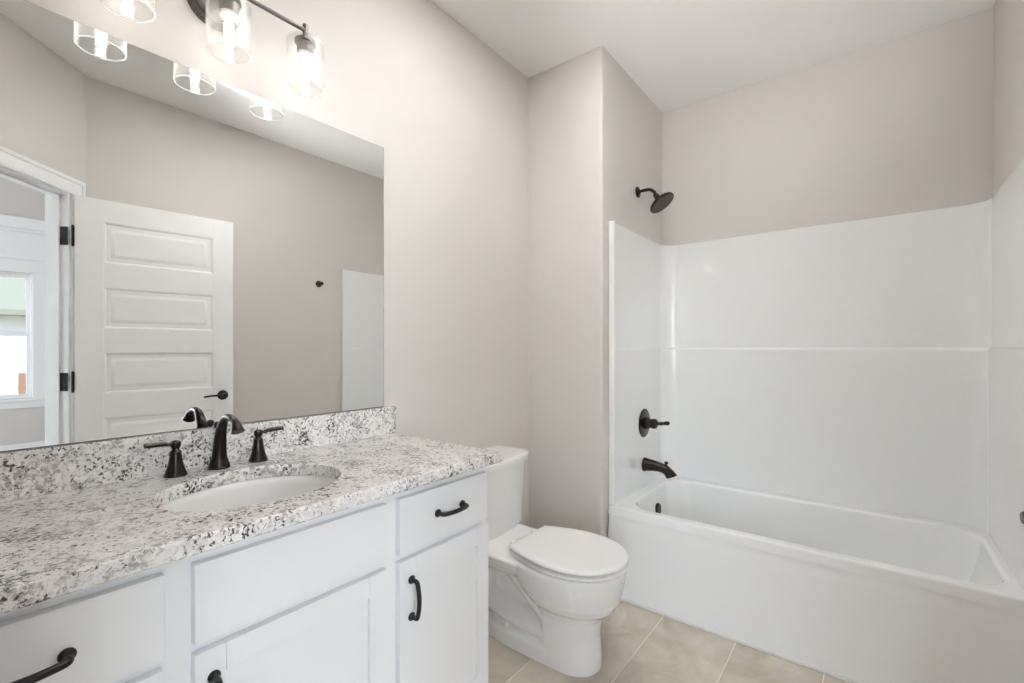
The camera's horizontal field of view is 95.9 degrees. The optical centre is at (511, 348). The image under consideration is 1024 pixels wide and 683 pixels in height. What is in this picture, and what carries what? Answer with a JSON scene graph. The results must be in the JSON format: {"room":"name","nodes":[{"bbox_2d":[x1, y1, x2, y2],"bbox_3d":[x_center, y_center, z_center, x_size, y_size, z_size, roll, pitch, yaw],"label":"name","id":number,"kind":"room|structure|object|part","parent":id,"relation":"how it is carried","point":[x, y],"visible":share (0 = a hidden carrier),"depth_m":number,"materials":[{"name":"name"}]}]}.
{"room":"bathroom","nodes":[
{"label":"bathroom","id":0,"kind":"room"},
{"bbox_2d":[0,0,527,525],"bbox_3d":[-0.389,-0.153,2.130,0.120,2.800,3.369,0,0,38],"label":"wall","id":1,"kind":"structure","parent":0,"point":[448,114],"depth_m":2.04,"materials":[{"name":"grey paint"}]},
{"bbox_2d":[0,0,383,451],"bbox_3d":[-0.903,-0.287,1.367,0.006,1.042,1.253,0,0,38],"label":"mirror","id":2,"kind":"object","parent":1,"relation":"attached to","point":[182,247],"visible":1,"depth_m":1.28,"materials":[{"name":"clear glass"}]},
{"bbox_2d":[0,406,395,502],"bbox_3d":[-0.888,0.290,1.376,0.020,0.110,1.324,0,0,38],"label":"backsplash","id":3,"kind":"structure","parent":1,"relation":"attached to","point":[27,473],"depth_m":1.25,"materials":[{"name":"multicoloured stone"}]},
{"bbox_2d":[99,0,323,97],"bbox_3d":[-0.825,-0.966,1.317,0.192,0.279,0.556,0,0,38],"label":"vanity light","id":4,"kind":"object","parent":1,"relation":"attached to","point":[224,16],"visible":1,"depth_m":1.35,"materials":[{"name":"glass"}]},
{"bbox_3d":[-0.930,-0.901,1.116,0.111,0.150,0.111,0,0,38],"label":"lamp shade","id":5,"kind":"part","parent":4,"relation":"part of","materials":[{"name":"clear glass"}]},
{"bbox_3d":[-0.840,-1.031,1.342,0.136,0.148,0.148,0,0,38],"label":"plate","id":6,"kind":"part","parent":4,"relation":"part of","materials":[{"name":"grey metal"}]},
{"bbox_3d":[-0.792,-0.901,1.293,0.111,0.150,0.111,0,0,38],"label":"lamp shade","id":7,"kind":"part","parent":4,"relation":"part of","materials":[{"name":"clear glass"}]},
{"bbox_2d":[216,0,241,21],"bbox_3d":[-0.792,-0.977,1.293,0.062,0.102,0.062,0,0,38],"label":"socket","id":8,"kind":"object","parent":4,"relation":"attached to","point":[228,9],"depth_m":1.28,"materials":[{"name":"black"}]},
{"bbox_3d":[-0.656,-0.901,1.467,0.111,0.150,0.111,0,0,38],"label":"lamp shade","id":9,"kind":"part","parent":4,"relation":"part of","materials":[{"name":"clear glass"}]},
{"bbox_2d":[295,23,315,60],"bbox_3d":[-0.656,-0.977,1.467,0.062,0.102,0.062,0,0,38],"label":"socket","id":10,"kind":"object","parent":4,"relation":"attached to","point":[306,45],"depth_m":1.45,"materials":[{"name":"black"}]},
{"bbox_2d":[528,46,661,537],"bbox_3d":[0.578,-0.153,2.893,0.466,2.800,0.976,0,0,38],"label":"wall","id":11,"kind":"structure","parent":0,"point":[595,137],"depth_m":2.50,"materials":[{"name":"grey paint"}]},
{"bbox_2d":[635,186,673,212],"bbox_3d":[0.822,-0.869,2.657,0.208,0.170,0.150,0,0,38],"label":"fitting","id":12,"kind":"object","parent":11,"relation":"attached to","point":[662,201],"visible":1,"depth_m":2.64,"materials":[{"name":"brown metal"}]},
{"bbox_3d":[0.789,-0.905,2.682,0.111,0.056,0.019,0,0,38],"label":"arm","id":13,"kind":"part","parent":12,"relation":"part of","materials":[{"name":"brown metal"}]},
{"bbox_2d":[488,601,848,682],"bbox_3d":[0.442,1.277,1.481,1.990,0.060,3.129,0,0,38],"label":"floor","id":14,"kind":"structure","parent":0,"point":[640,645],"depth_m":1.85,"materials":[{"name":"beige tile"}]},
{"bbox_2d":[0,467,487,682],"bbox_3d":[-0.665,0.813,1.197,0.591,0.866,1.270,0,0,38],"label":"vanity cabinet","id":15,"kind":"object","parent":14,"relation":"on","point":[393,588],"visible":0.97,"depth_m":1.04,"materials":[{"name":"white paint"}]},
{"bbox_3d":[-0.721,0.485,0.679,0.040,0.023,0.125,0,0,38],"label":"handle","id":16,"kind":"part","parent":15,"relation":"part of","materials":[{"name":"black metal"}]},
{"bbox_3d":[-0.745,0.485,0.698,0.020,0.154,0.360,0,0,38],"label":"drawer","id":17,"kind":"part","parent":15,"relation":"part of","materials":[{"name":"white paint"}]},
{"bbox_3d":[-0.745,0.710,0.698,0.020,0.259,0.360,0,0,38],"label":"drawer","id":18,"kind":"part","parent":15,"relation":"part of","materials":[{"name":"white paint"}]},
{"bbox_3d":[-0.562,0.685,0.882,0.041,0.125,0.023,0,0,38],"label":"handle","id":19,"kind":"part","parent":15,"relation":"part of","materials":[{"name":"black metal"}]},
{"bbox_2d":[0,433,501,614],"bbox_3d":[-0.668,0.362,1.202,0.580,0.034,1.320,0,0,38],"label":"countertop","id":20,"kind":"structure","parent":15,"relation":"on","point":[53,545],"depth_m":0.98,"materials":[{"name":"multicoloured stone"}]},
{"bbox_2d":[143,414,283,477],"bbox_3d":[-0.807,0.264,1.307,0.184,0.162,0.356,0,0,38],"label":"faucet","id":21,"kind":"object","parent":20,"relation":"on","point":[219,460],"visible":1,"depth_m":1.31,"materials":[{"name":"black metal"}]},
{"bbox_3d":[-0.930,0.255,1.223,0.018,0.018,0.072,0,0,30],"label":"lever","id":22,"kind":"part","parent":21,"relation":"part of","materials":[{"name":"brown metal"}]},
{"bbox_3d":[-0.913,0.297,1.254,0.054,0.096,0.054,0,0,38],"label":"handle","id":23,"kind":"part","parent":21,"relation":"part of","materials":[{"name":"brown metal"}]},
{"bbox_3d":[-0.803,0.264,1.302,0.170,0.162,0.057,0,0,38],"label":"spout","id":24,"kind":"part","parent":21,"relation":"part of","materials":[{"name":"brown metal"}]},
{"bbox_3d":[-0.781,0.297,1.423,0.054,0.096,0.054,0,0,38],"label":"handle","id":25,"kind":"part","parent":21,"relation":"part of","materials":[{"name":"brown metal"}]},
{"bbox_3d":[-0.755,0.255,1.447,0.072,0.018,0.018,0,0,-44],"label":"lever","id":26,"kind":"part","parent":21,"relation":"part of","materials":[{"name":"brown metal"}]},
{"bbox_2d":[158,475,335,510],"bbox_3d":[-0.657,0.452,1.185,0.414,0.144,0.486,0,0,38],"label":"sink","id":27,"kind":"object","parent":20,"relation":"in","point":[269,489],"visible":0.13,"depth_m":1.32,"materials":[{"name":"white ceramic"}]},
{"bbox_3d":[-0.471,0.485,1.049,0.020,0.154,0.439,0,0,38],"label":"false drawer","id":28,"kind":"part","parent":15,"relation":"part of","materials":[{"name":"white paint"}]},
{"bbox_3d":[-0.471,0.850,1.049,0.020,0.539,0.439,0,0,38],"label":"door","id":29,"kind":"part","parent":15,"relation":"part of","materials":[{"name":"white paint"}]},
{"bbox_3d":[-0.263,0.689,1.266,0.041,0.125,0.023,0,0,38],"label":"handle","id":30,"kind":"part","parent":15,"relation":"part of","materials":[{"name":"black metal"}]},
{"bbox_3d":[-0.201,0.485,1.395,0.020,0.154,0.359,0,0,38],"label":"drawer","id":31,"kind":"part","parent":15,"relation":"part of","materials":[{"name":"white paint"}]},
{"bbox_3d":[-0.198,0.850,1.398,0.020,0.539,0.366,0,0,38],"label":"door","id":32,"kind":"part","parent":15,"relation":"part of","materials":[{"name":"white paint"}]},
{"bbox_3d":[-0.171,0.482,1.383,0.040,0.023,0.125,0,0,38],"label":"handle","id":33,"kind":"part","parent":15,"relation":"part of","materials":[{"name":"black metal"}]},
{"bbox_2d":[484,445,628,676],"bbox_3d":[0.101,0.878,1.976,0.811,0.750,0.538,0,0,38],"label":"toilet","id":34,"kind":"object","parent":14,"relation":"on","point":[551,589],"visible":0.86,"depth_m":1.83,"materials":[{"name":"white ceramic"}]},
{"bbox_3d":[-0.129,0.702,2.155,0.228,0.322,0.510,0,0,38],"label":"tank","id":35,"kind":"part","parent":34,"relation":"part of","materials":[{"name":"white ceramic"}]},
{"bbox_3d":[-0.123,0.521,2.151,0.242,0.038,0.538,0,0,38],"label":"tank lid","id":36,"kind":"part","parent":34,"relation":"part of","materials":[{"name":"white ceramic"}]},
{"bbox_3d":[0.109,1.049,1.970,0.773,0.408,0.376,0,0,38],"label":"bowl","id":37,"kind":"part","parent":34,"relation":"part of","materials":[{"name":"white ceramic"}]},
{"bbox_3d":[0.244,0.813,1.865,0.450,0.026,0.380,0,0,38],"label":"lid","id":38,"kind":"part","parent":34,"relation":"part of","materials":[{"name":"white plastic"}]},
{"bbox_3d":[0.244,0.836,1.865,0.446,0.018,0.376,0,0,38],"label":"seat","id":39,"kind":"part","parent":34,"relation":"part of","materials":[{"name":"white plastic"}]},
{"bbox_2d":[608,476,1023,682],"bbox_3d":[1.323,1.031,2.231,1.520,0.430,0.858,0,0,38],"label":"bathtub","id":40,"kind":"object","parent":14,"relation":"on","point":[864,595],"visible":0.94,"depth_m":1.95,"materials":[{"name":"white plastic"}]},
{"bbox_2d":[609,157,1023,589],"bbox_3d":[1.335,0.073,2.246,1.520,1.483,0.820,0,0,38],"label":"tub surround","id":41,"kind":"object","parent":40,"relation":"on","point":[877,363],"visible":0.97,"depth_m":2.42,"materials":[{"name":"white plastic"}]},
{"bbox_2d":[638,409,669,436],"bbox_3d":[0.838,0.437,2.676,0.151,0.168,0.168,0,0,38],"label":"shower valve","id":42,"kind":"object","parent":41,"relation":"attached to","point":[645,423],"visible":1,"depth_m":2.68,"materials":[{"name":"black metal"}]},
{"bbox_3d":[0.814,0.437,2.694,0.070,0.068,0.068,0,0,38],"label":"handle","id":43,"kind":"part","parent":42,"relation":"part of","materials":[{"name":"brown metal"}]},
{"bbox_3d":[0.867,0.429,2.653,0.077,0.031,0.026,0,0,38],"label":"lever","id":44,"kind":"part","parent":42,"relation":"part of","materials":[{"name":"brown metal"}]},
{"bbox_2d":[641,457,676,478],"bbox_3d":[0.854,0.690,2.663,0.192,0.100,0.082,0,0,38],"label":"tub spout","id":45,"kind":"object","parent":41,"relation":"attached to","point":[647,464],"visible":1,"depth_m":2.65,"materials":[{"name":"black metal"}]},
{"bbox_2d":[430,0,995,112],"bbox_3d":[0.442,-1.613,1.481,2.230,0.120,3.369,0,0,38],"label":"ceiling","id":46,"kind":"structure","parent":0,"point":[679,53],"depth_m":2.25,"materials":[{"name":"white paint"}]},
{"bbox_2d":[621,598,861,682],"bbox_3d":[1.055,1.240,1.887,1.518,0.012,0.012,0,0,38],"label":"trim","id":47,"kind":"structure","parent":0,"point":[751,645],"depth_m":1.94,"materials":[{"name":"white"}]},
{"bbox_2d":[662,8,992,244],"bbox_3d":[1.673,-0.153,2.581,1.644,2.800,0.120,0,0,38],"label":"wall","id":48,"kind":"structure","parent":0,"point":[904,124],"depth_m":2.44,"materials":[{"name":"grey paint"}]},
{"bbox_2d":[993,0,1023,194],"bbox_3d":[1.514,-0.153,1.139,0.120,2.800,2.590,0,0,38],"label":"wall","id":49,"kind":"structure","parent":0,"point":[1008,15],"depth_m":1.88,"materials":[{"name":"grey paint"}]},
{"bbox_2d":[1020,511,1023,523],"bbox_3d":[0.790,0.199,0.518,0.130,2.073,0.781,0,0,33],"label":"door","id":50,"kind":"structure","parent":49,"relation":"in","point":[1021,513],"depth_m":0.83,"materials":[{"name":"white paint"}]}
]}

